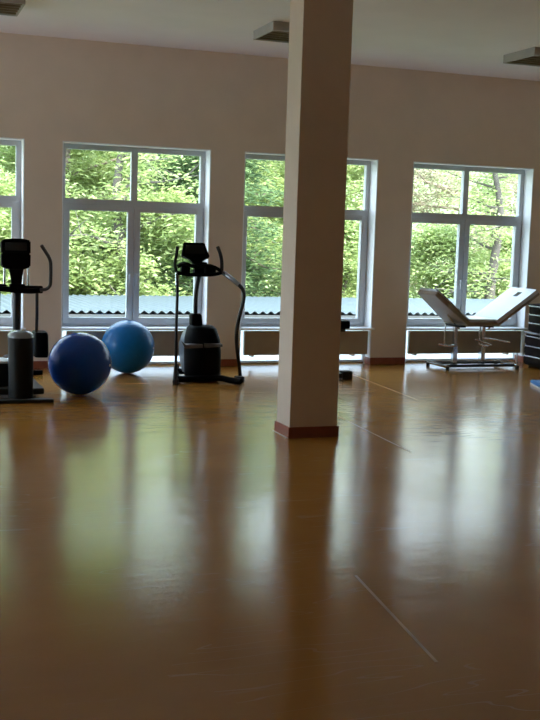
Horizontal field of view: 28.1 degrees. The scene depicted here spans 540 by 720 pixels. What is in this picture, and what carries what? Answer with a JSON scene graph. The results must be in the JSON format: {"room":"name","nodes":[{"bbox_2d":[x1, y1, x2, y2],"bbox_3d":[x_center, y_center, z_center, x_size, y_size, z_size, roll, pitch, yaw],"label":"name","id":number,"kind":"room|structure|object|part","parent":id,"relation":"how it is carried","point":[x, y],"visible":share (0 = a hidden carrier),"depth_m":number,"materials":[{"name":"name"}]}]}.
{"room":"physiotherapy gym","nodes":[
{"label":"physiotherapy gym","id":0,"kind":"room"},
{"bbox_2d":[0,361,539,719],"bbox_3d":[2.180,1.145,5.490,18.800,0.200,17.110,-1,7,-20],"label":"floor","id":1,"kind":"structure","parent":0,"point":[167,553],"depth_m":5.51,"materials":[{"name":"brown wood"}]},
{"bbox_2d":[0,238,53,403],"bbox_3d":[-2.701,-0.457,10.643,1.179,1.496,1.948,-1,7,-20],"label":"trainer","id":2,"kind":"object","parent":1,"relation":"on","point":[17,382],"visible":1,"depth_m":10.12,"materials":[{"name":"grey plastic"}]},
{"bbox_3d":[-2.668,0.258,10.366,0.900,0.060,0.700,-1,7,-20],"label":"frame","id":3,"kind":"part","parent":2,"relation":"part of","materials":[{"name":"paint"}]},
{"bbox_3d":[-2.304,-0.477,10.672,0.033,0.421,0.132,0,7,-14],"label":"swing arm","id":4,"kind":"part","parent":2,"relation":"part of","materials":[{"name":"paint"}]},
{"bbox_2d":[48,332,111,394],"bbox_3d":[-1.844,0.034,10.475,0.610,0.609,0.610,-1,7,-20],"label":"exercise ball","id":5,"kind":"object","parent":1,"relation":"on","point":[79,363],"visible":1,"depth_m":10.26,"materials":[{"name":"blue plastic"}]},
{"bbox_2d":[102,320,154,372],"bbox_3d":[-1.603,-0.150,12.177,0.600,0.599,0.600,-1,7,-20],"label":"exercise ball","id":6,"kind":"object","parent":1,"relation":"on","point":[130,345],"visible":0.93,"depth_m":11.96,"materials":[{"name":"blue plastic"}]},
{"bbox_2d":[172,242,245,384],"bbox_3d":[-0.675,-0.543,11.946,0.798,1.498,1.253,1,7,-5],"label":"machine","id":7,"kind":"object","parent":1,"relation":"on","point":[200,346],"visible":1,"depth_m":11.63,"materials":[{"name":"black plastic"}]},
{"bbox_3d":[-1.000,-0.353,11.503,0.037,1.181,0.381,1,7,-7],"label":"rail","id":8,"kind":"part","parent":7,"relation":"part of","materials":[{"name":"metal"}]},
{"bbox_3d":[-0.639,0.206,11.597,0.705,0.080,0.213,2,7,5],"label":"rail","id":9,"kind":"part","parent":7,"relation":"part of","materials":[{"name":"black plastic"}]},
{"bbox_3d":[-0.415,-0.377,11.746,0.294,1.184,0.130,2,7,4],"label":"rail","id":10,"kind":"part","parent":7,"relation":"part of","materials":[{"name":"metal"}]},
{"bbox_2d":[339,319,352,379],"bbox_3d":[0.576,-0.118,12.193,0.690,0.670,0.270,-1,7,-20],"label":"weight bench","id":11,"kind":"object","parent":1,"relation":"on","point":[343,374],"visible":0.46,"depth_m":12.19,"materials":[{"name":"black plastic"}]},
{"bbox_2d":[337,375,437,661],"bbox_3d":[0.885,0.645,8.587,0.814,0.002,8.998,2,7,5],"label":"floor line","id":12,"kind":"structure","parent":1,"relation":"on","point":[356,576],"depth_m":4.76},
{"bbox_2d":[417,287,539,370],"bbox_3d":[2.618,-0.413,13.766,1.456,1.021,0.600,-1,7,-20],"label":"massage table","id":13,"kind":"object","parent":1,"relation":"on","point":[513,299],"visible":1,"depth_m":13.64,"materials":[{"name":"white fabric"}]},
{"bbox_2d":[420,288,469,320],"bbox_3d":[2.181,-0.700,13.572,0.459,0.393,0.600,-1,7,-20],"label":"cushion","id":14,"kind":"object","parent":13,"relation":"on","point":[446,310],"depth_m":13.42,"materials":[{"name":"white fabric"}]},
{"bbox_3d":[2.235,-0.183,13.533,0.285,0.047,0.034,-1,7,-24],"label":"lever","id":15,"kind":"part","parent":13,"relation":"part of","materials":[{"name":"silver metal"}]},
{"bbox_3d":[2.327,-0.067,13.662,0.056,0.260,0.076,-1,7,-20],"label":"leg","id":16,"kind":"part","parent":13,"relation":"part of","materials":[{"name":"silver metal"}]},
{"bbox_3d":[2.334,-0.286,13.637,0.040,0.300,0.060,-1,7,-20],"label":"leg","id":17,"kind":"part","parent":13,"relation":"part of","materials":[{"name":"silver metal"}]},
{"bbox_3d":[2.339,-0.438,13.619,0.090,0.026,0.360,-1,7,-20],"label":"leg plate","id":18,"kind":"part","parent":13,"relation":"part of","materials":[{"name":"leather"}]},
{"bbox_2d":[466,316,496,321],"bbox_3d":[2.563,-0.521,13.733,0.444,0.040,0.600,-1,7,-20],"label":"seat cushion","id":19,"kind":"object","parent":13,"relation":"on","point":[468,318],"depth_m":13.53,"materials":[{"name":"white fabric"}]},
{"bbox_3d":[2.704,-0.071,13.798,0.056,0.260,0.076,-1,7,-20],"label":"leg","id":20,"kind":"part","parent":13,"relation":"part of","materials":[{"name":"silver metal"}]},
{"bbox_3d":[2.710,-0.289,13.773,0.040,0.300,0.060,-1,7,-20],"label":"leg","id":21,"kind":"part","parent":13,"relation":"part of","materials":[{"name":"silver metal"}]},
{"bbox_3d":[2.889,-0.249,13.734,0.355,0.071,0.023,0,7,-13],"label":"lever","id":22,"kind":"part","parent":13,"relation":"part of","materials":[{"name":"silver metal"}]},
{"bbox_2d":[473,287,538,322],"bbox_3d":[3.014,-0.706,13.872,0.599,0.439,0.600,-1,7,-20],"label":"cushion","id":23,"kind":"object","parent":13,"relation":"on","point":[513,299],"depth_m":13.76,"materials":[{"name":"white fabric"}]},
{"bbox_2d":[523,303,539,368],"bbox_3d":[3.704,-0.304,13.991,0.682,0.820,0.480,-1,7,-20],"label":"storage rack","id":24,"kind":"object","parent":1,"relation":"on","point":[532,337],"visible":1,"depth_m":13.94,"materials":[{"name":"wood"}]},
{"bbox_3d":[3.401,-0.122,13.904,0.025,0.100,0.420,-1,7,-20],"label":"drawer","id":25,"kind":"part","parent":24,"relation":"part of","materials":[{"name":"brown wood"}]},
{"bbox_3d":[3.397,0.007,13.919,0.025,0.100,0.420,-1,7,-20],"label":"drawer","id":26,"kind":"part","parent":24,"relation":"part of","materials":[{"name":"brown wood"}]},
{"bbox_3d":[3.405,-0.246,13.890,0.025,0.100,0.420,-1,7,-20],"label":"drawer","id":27,"kind":"part","parent":24,"relation":"part of","materials":[{"name":"brown wood"}]},
{"bbox_3d":[3.448,-0.415,13.884,0.025,0.100,0.420,-1,7,-20],"label":"drawer","id":28,"kind":"part","parent":24,"relation":"part of","materials":[{"name":"black plastic"}]},
{"bbox_3d":[3.454,-0.634,13.859,0.025,0.100,0.420,-1,7,-20],"label":"drawer","id":29,"kind":"part","parent":24,"relation":"part of","materials":[{"name":"black plastic"}]},
{"bbox_3d":[3.451,-0.524,13.871,0.025,0.100,0.420,-1,7,-20],"label":"drawer","id":30,"kind":"part","parent":24,"relation":"part of","materials":[{"name":"black plastic"}]},
{"bbox_2d":[530,380,539,388],"bbox_3d":[3.587,0.297,12.108,1.240,0.053,0.556,2,7,-3],"label":"exercise mat","id":31,"kind":"object","parent":1,"relation":"on","point":[536,383],"visible":1,"depth_m":12.16,"materials":[{"name":"blue plastic"}]},
{"bbox_2d":[0,32,539,360],"bbox_3d":[-0.587,-1.789,13.086,18.200,3.710,0.360,-1,7,-20],"label":"wall","id":32,"kind":"structure","parent":0,"point":[54,90],"depth_m":12.87,"materials":[{"name":"paint"}]},
{"bbox_2d":[0,331,9,357],"bbox_3d":[-3.656,-0.118,12.109,1.670,0.425,0.152,-1,7,-20],"label":"radiator","id":33,"kind":"object","parent":32,"relation":"attached to","point":[3,334],"visible":0.3,"depth_m":12.25,"materials":[{"name":"brown paint"}]},
{"bbox_2d":[0,137,25,358],"bbox_3d":[-3.636,-1.190,11.985,1.795,2.583,0.320,-1,7,-20],"label":"window","id":34,"kind":"structure","parent":32,"relation":"in","point":[16,203],"depth_m":12.25,"materials":[{"name":"white plastic"}]},
{"bbox_3d":[-3.285,-1.110,12.233,0.838,1.390,0.072,-1,7,-20],"label":"sash","id":35,"kind":"part","parent":34,"relation":"part of","materials":[{"name":"white plastic"}]},
{"bbox_3d":[-3.688,-1.204,12.098,1.775,2.583,0.070,-1,7,-20],"label":"frame","id":36,"kind":"part","parent":34,"relation":"part of","materials":[{"name":"white plastic"}]},
{"bbox_3d":[-3.650,-0.355,12.048,1.795,0.024,0.250,-1,7,-20],"label":"sill","id":37,"kind":"part","parent":34,"relation":"part of","materials":[{"name":"white paint"}]},
{"bbox_2d":[66,331,182,355],"bbox_3d":[-1.603,-0.139,12.849,1.645,0.425,0.152,-1,7,-20],"label":"radiator","id":38,"kind":"object","parent":32,"relation":"attached to","point":[164,341],"visible":0.18,"depth_m":12.88,"materials":[{"name":"brown paint"}]},
{"bbox_2d":[61,141,211,364],"bbox_3d":[-1.583,-1.211,12.725,1.770,2.583,0.320,-1,7,-20],"label":"window","id":39,"kind":"structure","parent":32,"relation":"in","point":[134,208],"depth_m":12.78,"materials":[{"name":"white plastic"}]},
{"bbox_3d":[-2.022,-1.123,12.688,0.826,1.390,0.072,-1,7,-20],"label":"sash","id":40,"kind":"part","parent":39,"relation":"part of","materials":[{"name":"white plastic"}]},
{"bbox_3d":[-1.663,-0.185,12.949,1.710,0.420,0.010,-1,7,-20],"label":"frosted pane","id":41,"kind":"part","parent":39,"relation":"part of","materials":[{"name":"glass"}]},
{"bbox_3d":[-1.597,-0.376,12.788,1.770,0.024,0.250,-1,7,-20],"label":"sill","id":42,"kind":"part","parent":39,"relation":"part of","materials":[{"name":"white paint"}]},
{"bbox_3d":[-1.238,-1.131,12.971,0.826,1.390,0.072,-1,7,-20],"label":"sash","id":43,"kind":"part","parent":39,"relation":"part of","materials":[{"name":"white plastic"}]},
{"bbox_2d":[33,355,523,368],"bbox_3d":[-0.612,0.022,13.209,18.201,0.085,0.204,-1,7,-20],"label":"baseboard","id":44,"kind":"structure","parent":32,"relation":"attached to","point":[393,360],"depth_m":13.81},
{"bbox_2d":[243,331,367,363],"bbox_3d":[0.441,-0.160,13.585,1.660,0.425,0.152,-1,7,-20],"label":"radiator","id":45,"kind":"object","parent":32,"relation":"attached to","point":[352,343],"visible":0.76,"depth_m":13.36,"materials":[{"name":"beige metal"}]},
{"bbox_2d":[239,151,378,363],"bbox_3d":[0.461,-1.232,13.461,1.785,2.583,0.320,-1,7,-20],"label":"window","id":46,"kind":"structure","parent":32,"relation":"in","point":[366,217],"depth_m":13.66,"materials":[{"name":"white plastic"}]},
{"bbox_3d":[0.018,-1.144,13.423,0.834,1.390,0.072,-1,7,-20],"label":"sash","id":47,"kind":"part","parent":46,"relation":"part of","materials":[{"name":"white plastic"}]},
{"bbox_3d":[0.380,-0.206,13.685,1.725,0.420,0.010,-1,7,-20],"label":"frosted pane","id":48,"kind":"part","parent":46,"relation":"part of","materials":[{"name":"clear glass"}]},
{"bbox_3d":[0.447,-0.397,13.524,1.785,0.024,0.250,-1,7,-20],"label":"sill","id":49,"kind":"part","parent":46,"relation":"part of","materials":[{"name":"white paint"}]},
{"bbox_3d":[0.809,-1.152,13.708,0.834,1.390,0.072,-1,7,-20],"label":"sash","id":50,"kind":"part","parent":46,"relation":"part of","materials":[{"name":"white plastic"}]},
{"bbox_2d":[407,331,520,361],"bbox_3d":[2.566,-0.182,14.351,1.677,0.425,0.152,-1,7,-20],"label":"radiator","id":51,"kind":"object","parent":32,"relation":"attached to","point":[419,342],"visible":0.91,"depth_m":14.26,"materials":[{"name":"beige metal"}]},
{"bbox_2d":[405,161,533,361],"bbox_3d":[2.586,-1.254,14.226,1.802,2.583,0.320,-1,7,-20],"label":"window","id":52,"kind":"structure","parent":32,"relation":"in","point":[521,223],"depth_m":14.33,"materials":[{"name":"white plastic"}]},
{"bbox_3d":[2.139,-1.166,14.187,0.842,1.390,0.072,-1,7,-20],"label":"sash","id":53,"kind":"part","parent":52,"relation":"part of","materials":[{"name":"white plastic"}]},
{"bbox_3d":[2.505,-0.228,14.450,1.742,0.420,0.010,-1,7,-20],"label":"frosted pane","id":54,"kind":"part","parent":52,"relation":"part of","materials":[{"name":"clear glass"}]},
{"bbox_3d":[2.572,-0.419,14.290,1.802,0.024,0.250,-1,7,-20],"label":"sill","id":55,"kind":"part","parent":52,"relation":"part of","materials":[{"name":"white paint"}]},
{"bbox_3d":[2.938,-1.174,14.475,0.842,1.390,0.072,-1,7,-20],"label":"sash","id":56,"kind":"part","parent":52,"relation":"part of","materials":[{"name":"white plastic"}]},
{"bbox_2d":[0,0,539,80],"bbox_3d":[2.301,-2.737,5.041,18.800,0.200,17.110,-1,7,-20],"label":"ceiling","id":57,"kind":"structure","parent":0,"point":[467,37],"depth_m":11.05,"materials":[{"name":"paint"}]},
{"bbox_2d":[0,0,24,15],"bbox_3d":[-2.640,-3.322,10.023,0.650,0.090,0.630,-1,7,-20],"label":"ceiling lamp","id":58,"kind":"object","parent":57,"relation":"attached to","point":[7,7],"visible":1,"depth_m":10.03,"materials":[{"name":"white metal"}]},
{"bbox_2d":[253,21,289,42],"bbox_3d":[0.234,-3.357,11.101,0.650,0.090,0.610,-1,7,-20],"label":"ceiling lamp","id":59,"kind":"object","parent":57,"relation":"attached to","point":[274,31],"visible":0.46,"depth_m":10.98,"materials":[{"name":"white metal"}]},
{"bbox_2d":[503,47,539,66],"bbox_3d":[3.061,-3.381,12.077,0.650,0.090,0.630,-1,7,-20],"label":"ceiling lamp","id":60,"kind":"object","parent":57,"relation":"attached to","point":[530,56],"visible":1,"depth_m":12.03,"materials":[{"name":"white metal"}]},
{"bbox_2d":[273,0,352,438],"bbox_3d":[0.346,-1.240,8.593,0.444,3.710,0.332,-1,7,-20],"label":"column","id":61,"kind":"structure","parent":0,"point":[320,31],"depth_m":8.47,"materials":[{"name":"paint"}]},
{"bbox_3d":[0.296,0.559,8.799,0.434,0.088,0.324,-1,7,-20],"label":"skirting","id":62,"kind":"part","parent":61,"relation":"part of","materials":[{"name":"brown wood"}]},
{"label":"outside","id":63,"kind":"structure","parent":0,"visible":0},
{"bbox_3d":[2.283,-4.686,82.053,180.000,0.200,127.190,-1,7,-20],"label":"ground","id":64,"kind":"structure","parent":63,"visible":0},
{"bbox_2d":[0,168,109,294],"bbox_3d":[-7.593,-1.897,27.920,7.851,6.382,6.852,3,7,13],"label":"shrub","id":65,"kind":"object","parent":64,"relation":"on","point":[5,223],"visible":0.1,"depth_m":27.76,"materials":[{"name":"green plant"}]},
{"bbox_2d":[0,145,254,295],"bbox_3d":[-5.912,-6.042,32.612,11.662,13.362,11.122,-4,9,-41],"label":"leafy tree","id":66,"kind":"object","parent":64,"relation":"on","point":[84,169],"visible":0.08,"depth_m":32.69,"materials":[{"name":"green plant"}]},
{"bbox_2d":[69,182,198,295],"bbox_3d":[-4.295,-1.865,29.878,6.504,6.057,7.452,2,7,-2],"label":"tree","id":67,"kind":"object","parent":64,"relation":"on","point":[98,264],"visible":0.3,"depth_m":28.20,"materials":[{"name":"green plant"}]},
{"bbox_2d":[69,151,198,295],"bbox_3d":[-4.096,-3.807,28.397,5.229,10.008,6.877,-1,7,-20],"label":"leafy tree","id":68,"kind":"object","parent":64,"relation":"on","point":[118,178],"visible":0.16,"depth_m":27.69,"materials":[{"name":"green plant"}]},
{"bbox_2d":[70,150,256,278],"bbox_3d":[-6.061,-8.603,43.789,12.187,15.897,11.935,-1,7,-22],"label":"leafy tree","id":69,"kind":"object","parent":64,"relation":"on","point":[102,152],"visible":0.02,"depth_m":42.14,"materials":[{"name":"green plant"}]},
{"bbox_2d":[70,153,284,296],"bbox_3d":[-2.589,-6.691,37.194,10.598,13.824,10.378,4,7,21],"label":"leafy tree","id":70,"kind":"object","parent":64,"relation":"on","point":[279,239],"visible":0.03,"depth_m":36.40,"materials":[{"name":"green plant"}]},
{"bbox_2d":[128,154,283,296],"bbox_3d":[-1.516,-3.865,31.961,6.620,9.502,6.941,1,7,-5],"label":"leafy tree","id":71,"kind":"object","parent":64,"relation":"on","point":[256,290],"visible":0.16,"depth_m":31.31,"materials":[{"name":"leaves"},{"name":"bark"}]},
{"bbox_2d":[112,160,362,287],"bbox_3d":[-1.928,-8.712,48.058,12.790,15.366,13.412,-1,7,-23],"label":"leafy tree","id":72,"kind":"object","parent":64,"relation":"on","point":[283,162],"visible":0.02,"depth_m":45.76,"materials":[{"name":"green plant"}]},
{"bbox_2d":[0,294,494,317],"bbox_3d":[-0.399,0.216,24.514,43.860,3.116,6.000,-1,7,-20],"label":"corrugated roof","id":73,"kind":"object","parent":64,"relation":"on","point":[81,305],"visible":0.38,"depth_m":22.70,"materials":[{"name":"metal"}]},
{"bbox_2d":[253,162,356,295],"bbox_3d":[0.901,-7.802,47.887,9.302,13.771,10.600,3,7,7],"label":"tree","id":74,"kind":"object","parent":64,"relation":"on","point":[275,285],"visible":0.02,"depth_m":48.49,"materials":[{"name":"green plant"}]},
{"bbox_2d":[253,203,410,297],"bbox_3d":[2.511,-1.884,33.240,7.053,5.733,6.156,0,7,-17],"label":"shrub","id":75,"kind":"object","parent":64,"relation":"on","point":[351,231],"visible":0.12,"depth_m":31.53,"materials":[{"name":"green plant"}]},
{"bbox_2d":[245,160,439,297],"bbox_3d":[2.141,-6.612,39.000,10.171,13.547,10.386,0,7,-15],"label":"leafy tree","id":76,"kind":"object","parent":64,"relation":"on","point":[355,176],"visible":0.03,"depth_m":37.75,"materials":[{"name":"green plant"}]},
{"bbox_2d":[346,165,486,295],"bbox_3d":[5.411,-8.225,50.048,11.082,14.397,9.725,-3,8,-34],"label":"tree","id":77,"kind":"object","parent":64,"relation":"on","point":[432,187],"visible":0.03,"depth_m":50.19,"materials":[{"name":"green plant"}]},
{"bbox_2d":[347,168,517,290],"bbox_3d":[7.215,-5.869,38.327,9.637,12.519,8.457,-1,7,-25],"label":"tree","id":78,"kind":"object","parent":64,"relation":"on","point":[418,174],"visible":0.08,"depth_m":37.59,"materials":[{"name":"green plant"}]},
{"bbox_2d":[409,223,511,298],"bbox_3d":[6.553,-1.685,33.960,5.807,5.408,6.654,-2,8,-33],"label":"shrub","id":79,"kind":"object","parent":64,"relation":"on","point":[434,244],"visible":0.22,"depth_m":33.65,"materials":[{"name":"green plant"}]},
{"bbox_2d":[412,170,517,298],"bbox_3d":[6.880,-3.675,32.402,4.968,9.507,6.534,5,7,22],"label":"leafy tree","id":80,"kind":"object","parent":64,"relation":"on","point":[491,275],"visible":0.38,"depth_m":32.35,"materials":[{"name":"green plant"}]},
{"bbox_2d":[422,173,516,282],"bbox_3d":[10.566,-6.115,41.362,9.637,12.519,8.457,7,9,40],"label":"tree","id":81,"kind":"object","parent":64,"relation":"on","point":[483,173],"visible":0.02,"depth_m":42.31,"materials":[{"name":"green plant"}]},
{"bbox_2d":[451,172,517,250],"bbox_3d":[13.251,-8.033,50.514,9.725,14.397,11.082,-4,9,-42],"label":"tree","id":82,"kind":"object","parent":64,"relation":"on","point":[475,172],"visible":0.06,"depth_m":52.08,"materials":[{"name":"green plant"}]},
{"bbox_2d":[475,229,512,293],"bbox_3d":[9.583,-1.778,35.580,5.807,5.408,6.654,-2,8,-33],"label":"shrub","id":83,"kind":"object","parent":64,"relation":"on","point":[507,236],"visible":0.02,"depth_m":35.19,"materials":[{"name":"green plant"}]},
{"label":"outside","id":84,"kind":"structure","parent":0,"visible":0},
{"bbox_2d":[0,146,516,297],"bbox_3d":[-6.121,-15.267,105.080,180.000,15.000,80.000,-1,7,-20],"label":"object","id":85,"kind":"structure","parent":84,"point":[426,186],"depth_m":100.76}
]}

